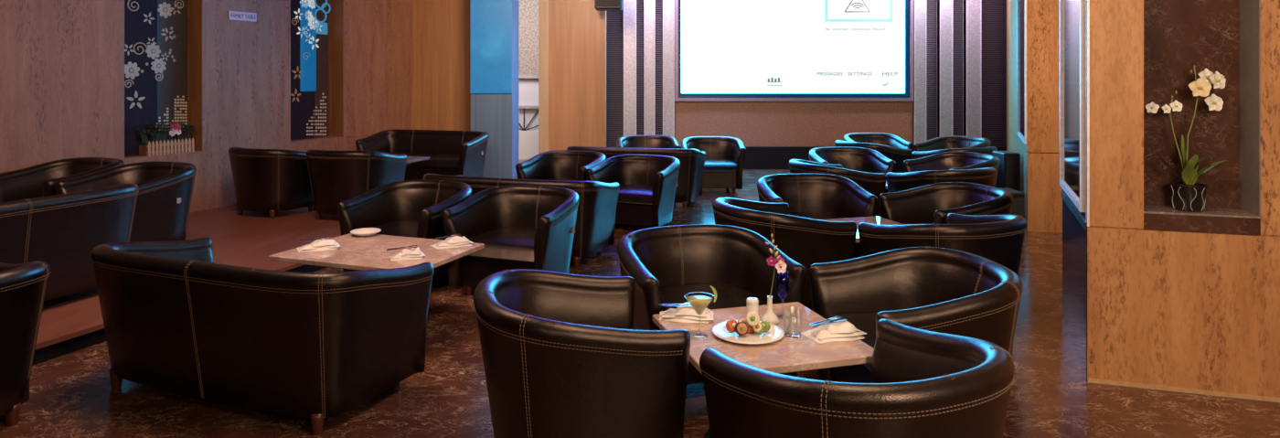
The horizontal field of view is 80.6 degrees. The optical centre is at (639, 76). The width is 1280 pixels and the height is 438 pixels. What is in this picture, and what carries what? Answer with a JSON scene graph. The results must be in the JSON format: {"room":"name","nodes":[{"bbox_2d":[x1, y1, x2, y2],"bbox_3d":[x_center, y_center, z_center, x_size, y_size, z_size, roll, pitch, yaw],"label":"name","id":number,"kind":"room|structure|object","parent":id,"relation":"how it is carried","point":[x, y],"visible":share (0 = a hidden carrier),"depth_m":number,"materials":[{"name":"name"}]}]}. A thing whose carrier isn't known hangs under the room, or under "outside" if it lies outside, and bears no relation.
{"room":"restaurant lounge","nodes":[
{"label":"restaurant lounge","id":0,"kind":"room"},
{"bbox_2d":[0,0,411,212],"bbox_3d":[-6.882,-0.245,4.244,0.360,3.750,16.630,0,0,22],"label":"wall","id":1,"kind":"structure","parent":0,"point":[62,61],"depth_m":8.65,"materials":[{"name":"brown wood"}]},
{"bbox_2d":[122,0,202,160],"bbox_3d":[-5.265,-0.629,8.033,0.200,2.981,1.183,0,0,22],"label":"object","id":2,"kind":"structure","parent":1,"relation":"in","point":[155,31],"depth_m":8.29,"materials":[{"name":"glass"}]},
{"bbox_2d":[138,138,194,156],"bbox_3d":[-5.158,0.762,8.236,0.136,0.165,0.542,0,0,22],"label":"planter","id":3,"kind":"object","parent":2,"relation":"on","point":[183,146],"visible":0.99,"depth_m":8.16,"materials":[{"name":"white wood"}]},
{"bbox_2d":[137,119,197,145],"bbox_3d":[-5.165,0.608,8.246,0.178,0.269,0.668,0,0,22],"label":"plant","id":4,"kind":"object","parent":3,"relation":"in","point":[176,128],"visible":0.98,"depth_m":8.22,"materials":[{"name":"green plant"}]},
{"bbox_2d":[228,10,256,21],"bbox_3d":[-4.747,-0.722,9.018,0.015,0.104,0.380,0,0,22],"label":"wall sign","id":5,"kind":"object","parent":1,"relation":"attached to","point":[232,15],"visible":1,"depth_m":9.01,"materials":[{"name":"purple"}]},
{"bbox_2d":[290,0,343,143],"bbox_3d":[-4.464,-0.755,10.017,0.201,3.231,1.222,0,0,22],"label":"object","id":6,"kind":"structure","parent":1,"relation":"in","point":[308,17],"depth_m":10.28,"materials":[{"name":"glass"}]},
{"bbox_2d":[411,0,470,130],"bbox_3d":[-3.145,-0.245,11.864,1.460,3.750,0.300,0,0,22],"label":"wall","id":7,"kind":"structure","parent":0,"point":[441,29],"depth_m":11.68,"materials":[{"name":"brown wood"}]},
{"bbox_2d":[470,0,518,178],"bbox_3d":[-2.185,-0.245,11.400,0.610,3.750,0.600,0,0,0],"label":"wall pillar","id":8,"kind":"structure","parent":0,"point":[496,114],"depth_m":11.10,"materials":[{"name":"blue paint"}]},
{"bbox_2d":[470,0,511,93],"bbox_3d":[-2.185,-0.939,11.090,0.610,2.362,0.020,0,0,0],"label":"lit panel","id":9,"kind":"object","parent":8,"relation":"attached to","point":[491,20],"visible":1,"depth_m":11.08,"materials":[{"name":"blue"}]},
{"bbox_2d":[518,0,538,74],"bbox_3d":[-2.300,-0.245,16.100,4.600,3.750,0.200,0,0,0],"label":"wall","id":10,"kind":"structure","parent":0,"point":[528,9],"depth_m":16.00,"materials":[{"name":"beige tile"}]},
{"bbox_2d":[548,0,606,150],"bbox_3d":[-1.130,-0.245,12.800,1.100,3.750,0.400,0,0,0],"label":"wooden wall panel","id":11,"kind":"object","parent":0,"point":[577,30],"visible":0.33,"depth_m":12.60,"materials":[{"name":"brown wood"}]},
{"bbox_2d":[538,0,548,153],"bbox_3d":[-1.610,-0.245,12.592,0.160,3.750,0.015,0,0,0],"label":"trim","id":12,"kind":"structure","parent":11,"relation":"attached to","point":[543,5],"depth_m":12.58,"materials":[{"name":"brown wood"}]},
{"bbox_2d":[594,0,622,10],"bbox_3d":[-0.503,-1.389,12.290,0.440,0.620,0.610,0,0,0],"label":"loudspeaker","id":13,"kind":"object","parent":11,"relation":"attached to","point":[599,5],"visible":1,"depth_m":12.00,"materials":[{"name":"black plastic"}]},
{"bbox_2d":[596,0,619,6],"bbox_3d":[-0.503,-1.389,11.992,0.380,0.540,0.015,0,0,0],"label":"grille","id":14,"kind":"object","parent":13,"relation":"attached to","point":[599,3],"depth_m":11.98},
{"bbox_2d":[0,159,1279,437],"bbox_3d":[0.000,1.680,7.500,18.000,0.100,21.000,0,0,0],"label":"floor","id":15,"kind":"structure","parent":0,"point":[71,395],"depth_m":3.78,"materials":[{"name":"brown stone"}]},
{"bbox_2d":[0,260,50,426],"bbox_3d":[-3.262,1.255,3.431,0.796,0.749,0.901,0,0,30],"label":"tub chair","id":16,"kind":"object","parent":15,"relation":"on","point":[23,286],"visible":1,"depth_m":3.50,"materials":[{"name":"black leather"}]},
{"bbox_2d":[90,236,434,435],"bbox_3d":[-2.019,1.254,3.941,1.731,0.752,0.798,0,0,22],"label":"sofa","id":17,"kind":"object","parent":15,"relation":"on","point":[316,346],"visible":1,"depth_m":3.57,"materials":[{"name":"black leather"}]},
{"bbox_2d":[34,175,517,350],"bbox_3d":[-3.695,1.525,7.701,3.142,0.030,9.378,0,0,22],"label":"platform","id":18,"kind":"object","parent":15,"relation":"on","point":[248,240],"depth_m":6.83,"materials":[{"name":"wood"}]},
{"bbox_2d":[0,157,124,202],"bbox_3d":[-5.161,1.135,6.778,0.901,0.749,0.796,0,0,23],"label":"tub chair","id":19,"kind":"object","parent":18,"relation":"on","point":[40,180],"visible":0.44,"depth_m":6.83,"materials":[{"name":"black leather"}]},
{"bbox_2d":[3,196,42,202],"bbox_3d":[-5.171,1.141,6.753,0.646,0.129,0.595,0,0,23],"label":"seat cushion","id":20,"kind":"object","parent":19,"relation":"on","point":[5,198],"depth_m":6.68,"materials":[{"name":"black leather"}]},
{"bbox_2d":[0,182,138,300],"bbox_3d":[-4.151,1.134,4.770,0.798,0.752,1.731,0,0,18],"label":"sofa","id":21,"kind":"object","parent":18,"relation":"on","point":[62,231],"visible":0.86,"depth_m":4.91,"materials":[{"name":"black leather"}]},
{"bbox_2d":[55,160,196,241],"bbox_3d":[-4.281,1.135,6.418,0.901,0.749,0.796,0,0,23],"label":"tub chair","id":22,"kind":"object","parent":18,"relation":"on","point":[165,188],"visible":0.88,"depth_m":6.31,"materials":[{"name":"black leather"}]},
{"bbox_2d":[32,264,327,365],"bbox_3d":[-3.707,1.585,7.695,3.126,0.090,9.342,0,0,22],"label":"trim","id":23,"kind":"structure","parent":18,"relation":"attached to","point":[41,355],"depth_m":4.48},
{"bbox_2d":[228,146,313,218],"bbox_3d":[-4.059,1.135,8.352,0.901,0.749,0.796,0,0,24],"label":"tub chair","id":24,"kind":"object","parent":18,"relation":"on","point":[264,180],"visible":0.94,"depth_m":8.03,"materials":[{"name":"black leather"}]},
{"bbox_2d":[305,149,407,219],"bbox_3d":[-3.109,1.135,8.142,0.901,0.749,0.796,0,0,14],"label":"tub chair","id":25,"kind":"object","parent":18,"relation":"on","point":[336,176],"visible":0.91,"depth_m":7.82,"materials":[{"name":"black leather"}]},
{"bbox_2d":[405,156,430,163],"bbox_3d":[-3.280,1.260,9.350,1.100,0.500,0.720,0,0,17],"label":"cafe table","id":26,"kind":"object","parent":18,"relation":"on","point":[410,159],"visible":0.03,"depth_m":9.34,"materials":[{"name":"grey laminate"}]},
{"bbox_2d":[355,128,489,180],"bbox_3d":[-2.960,1.134,10.419,1.731,0.752,0.798,0,0,18],"label":"sofa","id":27,"kind":"object","parent":18,"relation":"on","point":[451,153],"visible":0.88,"depth_m":10.50,"materials":[{"name":"black leather"}]},
{"bbox_2d":[388,152,434,166],"bbox_3d":[-3.323,1.141,10.504,0.734,0.129,0.595,0,0,18],"label":"seat cushion","id":28,"kind":"object","parent":27,"relation":"on","point":[408,154],"depth_m":10.52,"materials":[{"name":"black leather"}]},
{"bbox_2d":[412,153,458,168],"bbox_3d":[-2.615,1.141,10.280,0.734,0.129,0.595,0,0,18],"label":"seat cushion","id":29,"kind":"object","parent":27,"relation":"on","point":[437,160],"depth_m":10.03,"materials":[{"name":"black leather"}]},
{"bbox_2d":[268,233,484,270],"bbox_3d":[-1.700,1.380,4.940,1.100,0.500,0.770,0,0,20],"label":"cafe table","id":30,"kind":"object","parent":15,"relation":"on","point":[355,252],"visible":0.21,"depth_m":4.82,"materials":[{"name":"beige stone"}]},
{"bbox_2d":[296,239,341,252],"bbox_3d":[-2.119,1.101,4.972,0.265,0.056,0.189,0,0,-26],"label":"folded napkin","id":31,"kind":"object","parent":30,"relation":"on","point":[317,245],"visible":1,"depth_m":4.93,"materials":[{"name":"white fabric"}]},
{"bbox_2d":[350,227,381,236],"bbox_3d":[-1.960,1.115,5.389,0.210,0.031,0.210,0,0,0],"label":"saucer","id":32,"kind":"object","parent":30,"relation":"on","point":[365,231],"visible":1,"depth_m":5.43,"materials":[{"name":"ceramic"}]},
{"bbox_2d":[389,246,425,260],"bbox_3d":[-1.457,1.100,4.719,0.215,0.058,0.147,0,0,-20],"label":"folded napkin","id":33,"kind":"object","parent":30,"relation":"on","point":[414,252],"visible":1,"depth_m":4.69,"materials":[{"name":"white fabric"}]},
{"bbox_2d":[429,235,474,248],"bbox_3d":[-1.260,1.100,5.062,0.265,0.059,0.178,0,0,-32],"label":"folded napkin","id":34,"kind":"object","parent":30,"relation":"on","point":[456,241],"visible":1,"depth_m":5.03,"materials":[{"name":"white fabric"}]},
{"bbox_2d":[337,179,472,280],"bbox_3d":[-1.821,1.255,6.088,0.901,0.749,0.796,0,0,23],"label":"tub chair","id":35,"kind":"object","parent":15,"relation":"on","point":[413,208],"visible":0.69,"depth_m":6.13,"materials":[{"name":"black leather"}]},
{"bbox_2d":[372,220,419,237],"bbox_3d":[-1.831,1.260,6.063,0.646,0.129,0.595,0,0,23],"label":"seat cushion","id":36,"kind":"object","parent":35,"relation":"on","point":[392,228],"depth_m":6.01,"materials":[{"name":"black leather"}]},
{"bbox_2d":[441,184,579,295],"bbox_3d":[-0.921,1.255,5.768,0.901,0.749,0.796,0,0,21],"label":"tub chair","id":37,"kind":"object","parent":15,"relation":"on","point":[518,226],"visible":0.94,"depth_m":5.61,"materials":[{"name":"black leather"}]},
{"bbox_2d":[466,227,537,263],"bbox_3d":[-0.931,1.260,5.742,0.646,0.129,0.595,0,0,21],"label":"seat cushion","id":38,"kind":"object","parent":37,"relation":"on","point":[504,245],"depth_m":5.52,"materials":[{"name":"black leather"}]},
{"bbox_2d":[422,173,619,267],"bbox_3d":[-1.120,1.254,6.901,1.731,0.752,0.798,0,0,18],"label":"sofa","id":39,"kind":"object","parent":15,"relation":"on","point":[595,219],"visible":0.38,"depth_m":6.51,"materials":[{"name":"black leather"}]},
{"bbox_2d":[518,74,538,159],"bbox_3d":[-2.368,0.800,15.015,2.064,1.660,0.270,0,0,0],"label":"balustrade","id":40,"kind":"object","parent":15,"relation":"on","point":[528,84],"visible":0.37,"depth_m":15.00,"materials":[{"name":"white paint"}]},
{"bbox_2d":[515,149,606,181],"bbox_3d":[-0.851,1.255,8.688,0.901,0.749,0.796,0,0,23],"label":"tub chair","id":41,"kind":"object","parent":15,"relation":"on","point":[559,165],"visible":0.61,"depth_m":8.91,"materials":[{"name":"black leather"}]},
{"bbox_2d":[546,178,576,181],"bbox_3d":[-0.862,1.260,8.663,0.646,0.129,0.595,0,0,23],"label":"seat cushion","id":42,"kind":"object","parent":41,"relation":"on","point":[560,179],"depth_m":8.79,"materials":[{"name":"black leather"}]},
{"bbox_2d":[473,268,690,437],"bbox_3d":[-0.298,1.255,3.201,0.796,0.749,0.901,0,0,-16],"label":"tub chair","id":43,"kind":"object","parent":15,"relation":"on","point":[563,356],"visible":1,"depth_m":2.85,"materials":[{"name":"black leather"}]},
{"bbox_2d":[623,0,636,136],"bbox_3d":[-0.179,-0.245,13.422,0.227,3.750,0.155,0,0,0],"label":"column","id":44,"kind":"structure","parent":15,"relation":"on","point":[629,5],"depth_m":13.36,"materials":[{"name":"silver metal"}]},
{"bbox_2d":[586,154,680,227],"bbox_3d":[-0.021,1.255,8.198,0.901,0.749,0.796,0,0,24],"label":"tub chair","id":45,"kind":"object","parent":15,"relation":"on","point":[648,183],"visible":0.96,"depth_m":8.01,"materials":[{"name":"black leather"}]},
{"bbox_2d":[617,184,653,204],"bbox_3d":[-0.032,1.260,8.173,0.646,0.129,0.595,0,0,24],"label":"seat cushion","id":46,"kind":"object","parent":45,"relation":"on","point":[628,194],"depth_m":7.91,"materials":[{"name":"black leather"}]},
{"bbox_2d":[566,146,705,209],"bbox_3d":[-0.060,1.254,9.721,1.731,0.752,0.798,0,0,14],"label":"sofa","id":47,"kind":"object","parent":15,"relation":"on","point":[692,161],"visible":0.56,"depth_m":9.29,"materials":[{"name":"black leather"}]},
{"bbox_2d":[616,134,680,149],"bbox_3d":[0.100,1.255,11.108,0.901,0.749,0.796,0,0,-4],"label":"tub chair","id":48,"kind":"object","parent":15,"relation":"on","point":[640,141],"visible":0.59,"depth_m":11.37,"materials":[{"name":"black leather"}]},
{"bbox_2d":[643,0,655,134],"bbox_3d":[0.171,-0.245,13.422,0.195,3.750,0.155,0,0,0],"label":"column","id":49,"kind":"structure","parent":15,"relation":"on","point":[649,5],"depth_m":13.36,"materials":[{"name":"silver metal"}]},
{"bbox_2d":[662,0,674,138],"bbox_3d":[0.508,-0.245,13.422,0.203,3.750,0.155,0,0,0],"label":"column","id":50,"kind":"structure","parent":15,"relation":"on","point":[668,5],"depth_m":13.36,"materials":[{"name":"silver metal"}]},
{"bbox_2d":[617,224,807,384],"bbox_3d":[0.331,1.255,4.138,0.901,0.749,0.796,0,0,-18],"label":"tub chair","id":51,"kind":"object","parent":15,"relation":"on","point":[667,264],"visible":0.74,"depth_m":4.29,"materials":[{"name":"black leather"}]},
{"bbox_2d":[659,283,767,309],"bbox_3d":[0.339,1.260,4.112,0.646,0.129,0.595,0,0,-18],"label":"seat cushion","id":52,"kind":"object","parent":51,"relation":"on","point":[729,295],"depth_m":4.17,"materials":[{"name":"black leather"}]},
{"bbox_2d":[680,136,746,193],"bbox_3d":[1.030,1.255,10.808,0.901,0.749,0.796,0,0,1],"label":"tub chair","id":53,"kind":"object","parent":15,"relation":"on","point":[725,156],"visible":0.76,"depth_m":10.56,"materials":[{"name":"black leather"}]},
{"bbox_2d":[703,159,735,171],"bbox_3d":[1.030,1.260,10.780,0.646,0.129,0.595,0,0,1],"label":"seat cushion","id":54,"kind":"object","parent":53,"relation":"on","point":[710,165],"depth_m":10.49,"materials":[{"name":"black leather"}]},
{"bbox_2d":[652,301,874,437],"bbox_3d":[0.527,1.380,3.330,0.765,0.500,0.745,0,0,-16],"label":"cafe table","id":55,"kind":"object","parent":15,"relation":"on","point":[794,351],"visible":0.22,"depth_m":3.17,"materials":[{"name":"beige stone"}]},
{"bbox_2d":[659,303,714,323],"bbox_3d":[0.217,1.100,3.547,0.265,0.059,0.167,0,0,9],"label":"folded napkin","id":56,"kind":"object","parent":55,"relation":"on","point":[681,314],"visible":0.86,"depth_m":3.50,"materials":[{"name":"white fabric"}]},
{"bbox_2d":[686,285,716,314],"bbox_3d":[0.259,1.018,3.283,0.130,0.221,0.130,0,0,35],"label":"cocktail glass","id":57,"kind":"object","parent":55,"relation":"on","point":[699,303],"visible":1,"depth_m":3.27,"materials":[{"name":"yellow"}]},
{"bbox_2d":[711,319,784,344],"bbox_3d":[0.473,1.121,3.306,0.316,0.017,0.316,0,0,0],"label":"dinner plate","id":58,"kind":"object","parent":55,"relation":"on","point":[775,333],"visible":0.66,"depth_m":3.27,"materials":[{"name":"ceramic"}]},
{"bbox_2d":[725,319,736,332],"bbox_3d":[0.404,1.092,3.304,0.052,0.056,0.047,0,0,-29],"label":"roll","id":59,"kind":"object","parent":58,"relation":"on","point":[730,325],"visible":0.85,"depth_m":3.29,"materials":[{"name":"food"}]},
{"bbox_2d":[734,321,747,334],"bbox_3d":[0.440,1.091,3.269,0.054,0.059,0.048,0,0,-6],"label":"roll","id":60,"kind":"object","parent":58,"relation":"on","point":[741,327],"visible":1,"depth_m":3.25,"materials":[{"name":"food"}]},
{"bbox_2d":[752,321,764,334],"bbox_3d":[0.516,1.093,3.284,0.048,0.053,0.050,0,0,29],"label":"roll","id":61,"kind":"object","parent":58,"relation":"on","point":[759,328],"visible":0.99,"depth_m":3.27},
{"bbox_2d":[746,311,759,326],"bbox_3d":[0.491,1.056,3.290,0.060,0.065,0.051,0,0,6],"label":"roll","id":62,"kind":"object","parent":61,"relation":"on","point":[752,318],"visible":1,"depth_m":3.27,"materials":[{"name":"food"}]},
{"bbox_2d":[746,297,758,315],"bbox_3d":[0.521,1.078,3.498,0.057,0.104,0.057,0,0,0],"label":"salt shaker","id":63,"kind":"object","parent":55,"relation":"on","point":[752,303],"visible":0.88,"depth_m":3.48,"materials":[{"name":"ceramic"}]},
{"bbox_2d":[760,295,778,324],"bbox_3d":[0.597,1.069,3.466,0.086,0.122,0.086,0,0,0],"label":"bud vase","id":64,"kind":"object","parent":55,"relation":"on","point":[769,316],"visible":0.91,"depth_m":3.45,"materials":[{"name":"ceramic"}]},
{"bbox_2d":[765,233,786,297],"bbox_3d":[0.623,0.897,3.456,0.097,0.355,0.038,0,0,-6],"label":"flower","id":65,"kind":"object","parent":64,"relation":"in","point":[781,265],"visible":1,"depth_m":3.46,"materials":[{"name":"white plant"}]},
{"bbox_2d":[776,270,789,298],"bbox_3d":[0.670,1.022,3.545,0.064,0.214,0.064,0,0,0],"label":"goblet","id":66,"kind":"object","parent":55,"relation":"on","point":[782,278],"visible":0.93,"depth_m":3.52,"materials":[{"name":"blue glass"}]},
{"bbox_2d":[800,320,866,343],"bbox_3d":[0.846,1.102,3.303,0.255,0.054,0.181,0,0,-19],"label":"folded napkin","id":67,"kind":"object","parent":55,"relation":"on","point":[839,331],"visible":0.99,"depth_m":3.26,"materials":[{"name":"white fabric"}]},
{"bbox_2d":[712,197,857,309],"bbox_3d":[0.942,1.255,5.331,0.796,0.749,0.901,0,0,-23],"label":"tub chair","id":68,"kind":"object","parent":15,"relation":"on","point":[807,241],"visible":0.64,"depth_m":4.98,"materials":[{"name":"black leather"}]},
{"bbox_2d":[757,173,878,258],"bbox_3d":[1.470,1.255,6.518,0.901,0.749,0.796,0,0,-8],"label":"tub chair","id":69,"kind":"object","parent":15,"relation":"on","point":[810,196],"visible":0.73,"depth_m":6.73,"materials":[{"name":"black leather"}]},
{"bbox_2d":[789,211,846,219],"bbox_3d":[1.474,1.260,6.491,0.646,0.129,0.595,0,0,-8],"label":"seat cushion","id":70,"kind":"object","parent":69,"relation":"on","point":[816,215],"depth_m":6.56,"materials":[{"name":"black leather"}]},
{"bbox_2d":[788,159,886,216],"bbox_3d":[1.992,1.255,7.901,0.796,0.749,0.901,0,0,-17],"label":"tub chair","id":71,"kind":"object","parent":15,"relation":"on","point":[874,184],"visible":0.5,"depth_m":7.55,"materials":[{"name":"black leather"}]},
{"bbox_2d":[808,147,895,192],"bbox_3d":[2.510,1.255,9.138,0.901,0.749,0.796,0,0,-6],"label":"tub chair","id":72,"kind":"object","parent":15,"relation":"on","point":[861,159],"visible":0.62,"depth_m":9.36,"materials":[{"name":"black leather"}]},
{"bbox_2d":[699,319,1014,437],"bbox_3d":[0.769,1.255,2.542,0.901,0.749,0.796,0,0,-24],"label":"tub chair","id":73,"kind":"object","parent":15,"relation":"on","point":[924,383],"visible":1,"depth_m":2.27,"materials":[{"name":"black leather"}]},
{"bbox_2d":[821,215,905,257],"bbox_3d":[1.690,1.380,5.690,0.700,0.500,0.700,0,0,-16],"label":"cafe table","id":74,"kind":"object","parent":15,"relation":"on","point":[879,220],"visible":0.02,"depth_m":5.92,"materials":[{"name":"beige stone"}]},
{"bbox_2d":[834,139,912,172],"bbox_3d":[3.152,1.255,10.431,0.796,0.749,0.901,0,0,-28],"label":"tub chair","id":75,"kind":"object","parent":15,"relation":"on","point":[899,155],"visible":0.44,"depth_m":10.11,"materials":[{"name":"black leather"}]},
{"bbox_2d":[842,132,913,149],"bbox_3d":[3.580,1.255,11.528,0.901,0.749,0.796,0,0,-6],"label":"tub chair","id":76,"kind":"object","parent":15,"relation":"on","point":[879,138],"visible":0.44,"depth_m":11.77,"materials":[{"name":"black leather"}]},
{"bbox_2d":[810,245,1023,383],"bbox_3d":[1.328,1.255,3.580,0.796,0.749,0.901,0,0,-7],"label":"tub chair","id":77,"kind":"object","parent":15,"relation":"on","point":[935,289],"visible":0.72,"depth_m":3.81,"materials":[{"name":"black leather"}]},
{"bbox_2d":[913,0,926,144],"bbox_3d":[4.962,-0.245,13.422,0.211,3.750,0.155,0,0,0],"label":"column","id":78,"kind":"structure","parent":15,"relation":"on","point":[919,5],"depth_m":13.36,"materials":[{"name":"silver metal"}]},
{"bbox_2d":[885,167,996,192],"bbox_3d":[3.059,1.255,7.512,0.901,0.749,0.796,0,0,-21],"label":"tub chair","id":79,"kind":"object","parent":15,"relation":"on","point":[896,182],"visible":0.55,"depth_m":7.21,"materials":[{"name":"black leather"}]},
{"bbox_2d":[857,213,1026,276],"bbox_3d":[2.019,1.255,4.902,0.901,0.749,0.796,0,0,-24],"label":"tub chair","id":80,"kind":"object","parent":15,"relation":"on","point":[999,239],"visible":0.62,"depth_m":4.60,"materials":[{"name":"black leather"}]},
{"bbox_2d":[937,0,952,137],"bbox_3d":[5.425,-0.245,13.422,0.227,3.750,0.155,0,0,0],"label":"column","id":81,"kind":"structure","parent":15,"relation":"on","point":[944,7],"depth_m":13.36,"materials":[{"name":"silver metal"}]},
{"bbox_2d":[879,181,1013,224],"bbox_3d":[2.478,1.255,6.000,0.796,0.749,0.901,0,0,-11],"label":"tub chair","id":82,"kind":"object","parent":15,"relation":"on","point":[929,204],"visible":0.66,"depth_m":6.28,"materials":[{"name":"black leather"}]},
{"bbox_2d":[901,221,934,224],"bbox_3d":[2.451,1.260,5.994,0.595,0.129,0.646,0,0,-11],"label":"seat cushion","id":83,"kind":"object","parent":82,"relation":"on","point":[902,222],"depth_m":6.23,"materials":[{"name":"black leather"}]},
{"bbox_2d":[903,151,999,187],"bbox_3d":[3.588,1.255,8.559,0.796,0.749,0.901,0,0,-17],"label":"tub chair","id":84,"kind":"object","parent":15,"relation":"on","point":[948,160],"visible":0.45,"depth_m":8.83,"materials":[{"name":"black leather"}]},
{"bbox_2d":[913,135,991,151],"bbox_3d":[4.588,1.255,10.949,0.796,0.749,0.901,0,0,-30],"label":"tub chair","id":85,"kind":"object","parent":15,"relation":"on","point":[947,142],"visible":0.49,"depth_m":11.19,"materials":[{"name":"black leather"}]},
{"bbox_2d":[911,146,997,159],"bbox_3d":[4.119,1.255,9.722,0.901,0.749,0.796,0,0,-25],"label":"tub chair","id":86,"kind":"object","parent":15,"relation":"on","point":[988,150],"visible":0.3,"depth_m":9.42,"materials":[{"name":"black leather"}]},
{"bbox_2d":[962,0,981,137],"bbox_3d":[5.912,-0.245,13.422,0.260,3.750,0.155,0,0,0],"label":"column","id":87,"kind":"structure","parent":15,"relation":"on","point":[972,9],"depth_m":13.36,"materials":[{"name":"silver metal"}]},
{"bbox_2d":[992,150,1020,191],"bbox_3d":[4.355,1.262,8.974,0.190,0.735,0.332,0,0,0],"label":"tower","id":88,"kind":"object","parent":15,"relation":"on","point":[1008,172],"visible":0.56,"depth_m":8.82,"materials":[{"name":"black plastic"}]},
{"bbox_2d":[1006,157,1019,191],"bbox_3d":[4.355,1.260,8.814,0.150,0.640,0.012,0,0,0],"label":"grille","id":89,"kind":"object","parent":88,"relation":"attached to","point":[1012,163],"depth_m":8.81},
{"bbox_2d":[998,187,1024,218],"bbox_3d":[3.795,1.403,7.819,0.230,0.455,0.362,0,0,0],"label":"speaker box","id":90,"kind":"object","parent":15,"relation":"on","point":[1018,208],"visible":0.28,"depth_m":7.64,"materials":[{"name":"black plastic"}]},
{"bbox_2d":[1010,198,1023,217],"bbox_3d":[3.795,1.405,7.644,0.190,0.350,0.012,0,0,0],"label":"grille","id":91,"kind":"object","parent":90,"relation":"attached to","point":[1018,205],"depth_m":7.64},
{"bbox_2d":[674,101,913,146],"bbox_3d":[2.729,-0.435,13.460,4.256,3.370,0.080,0,0,0],"label":"wall","id":92,"kind":"structure","parent":0,"point":[755,123],"depth_m":13.42,"materials":[{"name":"brown paint"}]},
{"bbox_2d":[674,0,913,101],"bbox_3d":[2.729,-0.793,13.380,4.219,2.443,0.080,0,0,0],"label":"projection screen","id":93,"kind":"object","parent":92,"relation":"attached to","point":[726,50],"visible":1,"depth_m":13.39,"materials":[{"name":"white"}]},
{"bbox_2d":[606,0,1006,147],"bbox_3d":[3.113,-0.245,13.600,8.175,3.750,0.200,0,0,0],"label":"wall","id":94,"kind":"structure","parent":0,"point":[994,12],"depth_m":13.50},
{"bbox_2d":[679,146,1006,169],"bbox_3d":[3.590,1.435,13.400,5.977,0.390,0.200,0,0,0],"label":"baseboard","id":95,"kind":"structure","parent":94,"relation":"attached to","point":[756,157],"depth_m":13.30,"materials":[{"name":"wood"}]},
{"bbox_2d":[1006,0,1062,232],"bbox_3d":[6.477,-0.245,10.399,2.378,3.750,6.397,0,0,24],"label":"wall","id":96,"kind":"structure","parent":0,"point":[1040,158],"depth_m":7.94,"materials":[{"name":"brown wood"}]},
{"bbox_2d":[1017,0,1027,144],"bbox_3d":[4.396,-0.703,8.678,0.025,2.835,1.510,0,0,24],"label":"window","id":97,"kind":"structure","parent":96,"relation":"in","point":[1022,5],"depth_m":8.59,"materials":[{"name":"white glass"}]},
{"bbox_2d":[1018,0,1024,138],"bbox_3d":[4.400,-0.720,8.676,0.008,2.800,1.440,0,0,24],"label":"mirror","id":98,"kind":"object","parent":97,"relation":"attached to","point":[1021,3],"depth_m":8.76,"materials":[{"name":"mirror"}]},
{"bbox_2d":[1062,189,1087,381],"bbox_3d":[2.724,-0.245,4.679,0.446,3.750,1.385,0,0,45],"label":"wall","id":99,"kind":"structure","parent":0,"point":[1074,237],"depth_m":4.47,"materials":[{"name":"blue paint"}]},
{"bbox_2d":[1059,0,1085,212],"bbox_3d":[2.634,-0.693,4.608,0.025,2.855,1.125,0,0,24],"label":"window","id":100,"kind":"structure","parent":99,"relation":"in","point":[1072,12],"depth_m":4.53,"materials":[{"name":"white glass"}]},
{"bbox_2d":[1062,0,1079,201],"bbox_3d":[2.638,-0.710,4.606,0.008,2.820,1.055,0,0,24],"label":"mirror","id":101,"kind":"object","parent":100,"relation":"attached to","point":[1071,8],"depth_m":4.61,"materials":[{"name":"mirror"}]},
{"bbox_2d":[1060,191,1087,230],"bbox_3d":[2.636,0.800,4.598,0.012,0.040,1.235,0,0,24],"label":"trim","id":102,"kind":"structure","parent":99,"relation":"attached to","point":[1064,197],"depth_m":4.44,"materials":[{"name":"metal"}]},
{"bbox_2d":[1085,0,1089,226],"bbox_3d":[2.397,-0.660,4.039,0.012,2.920,0.030,0,0,17],"label":"trim","id":103,"kind":"structure","parent":99,"relation":"attached to","point":[1087,2],"depth_m":4.03,"materials":[{"name":"silver metal"}]},
{"bbox_2d":[1087,0,1279,397],"bbox_3d":[3.993,-0.245,3.800,3.200,3.750,0.500,0,0,17],"label":"wall","id":104,"kind":"structure","parent":0,"point":[1168,308],"depth_m":3.94,"materials":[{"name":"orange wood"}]},
{"bbox_2d":[1087,378,1279,402],"bbox_3d":[3.919,1.620,3.558,3.200,0.020,0.006,0,0,17],"label":"baseboard","id":105,"kind":"structure","parent":104,"relation":"attached to","point":[1092,380],"depth_m":3.89,"materials":[{"name":"wood"}]},
{"bbox_2d":[1143,0,1239,211],"bbox_3d":[2.922,-0.660,4.074,0.562,2.920,0.236,0,0,0],"label":"wall niche","id":106,"kind":"object","parent":104,"relation":"in","point":[1179,35],"visible":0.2,"depth_m":4.08,"materials":[{"name":"stone"}]},
{"bbox_2d":[1142,213,1260,234],"bbox_3d":[2.918,0.757,3.985,0.512,0.085,0.220,0,0,17],"label":"trim","id":107,"kind":"structure","parent":104,"relation":"attached to","point":[1245,226],"depth_m":3.88,"materials":[{"name":"stone"}]},
{"bbox_2d":[1143,204,1260,218],"bbox_3d":[2.918,0.710,3.984,0.512,0.010,0.220,0,0,17],"label":"trim","id":108,"kind":"structure","parent":104,"relation":"attached to","point":[1152,209],"depth_m":3.93,"materials":[{"name":"stone"}]},
{"bbox_2d":[1168,181,1207,212],"bbox_3d":[2.902,0.636,3.993,0.168,0.137,0.168,0,0,0],"label":"plant pot","id":109,"kind":"object","parent":108,"relation":"on","point":[1184,197],"visible":1,"depth_m":3.94,"materials":[{"name":"black ceramic"}]},
{"bbox_2d":[1145,64,1227,184],"bbox_3d":[2.888,0.253,3.974,0.381,0.633,0.120,0,0,17],"label":"orchid","id":110,"kind":"object","parent":109,"relation":"in","point":[1201,87],"visible":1,"depth_m":3.95,"materials":[{"name":"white plant"}]},
{"bbox_2d":[1239,0,1260,216],"bbox_3d":[3.161,-0.660,3.913,0.004,2.920,0.220,0,0,17],"label":"wall","id":111,"kind":"structure","parent":0,"point":[1250,10],"depth_m":3.89,"materials":[{"name":"grey stone"}]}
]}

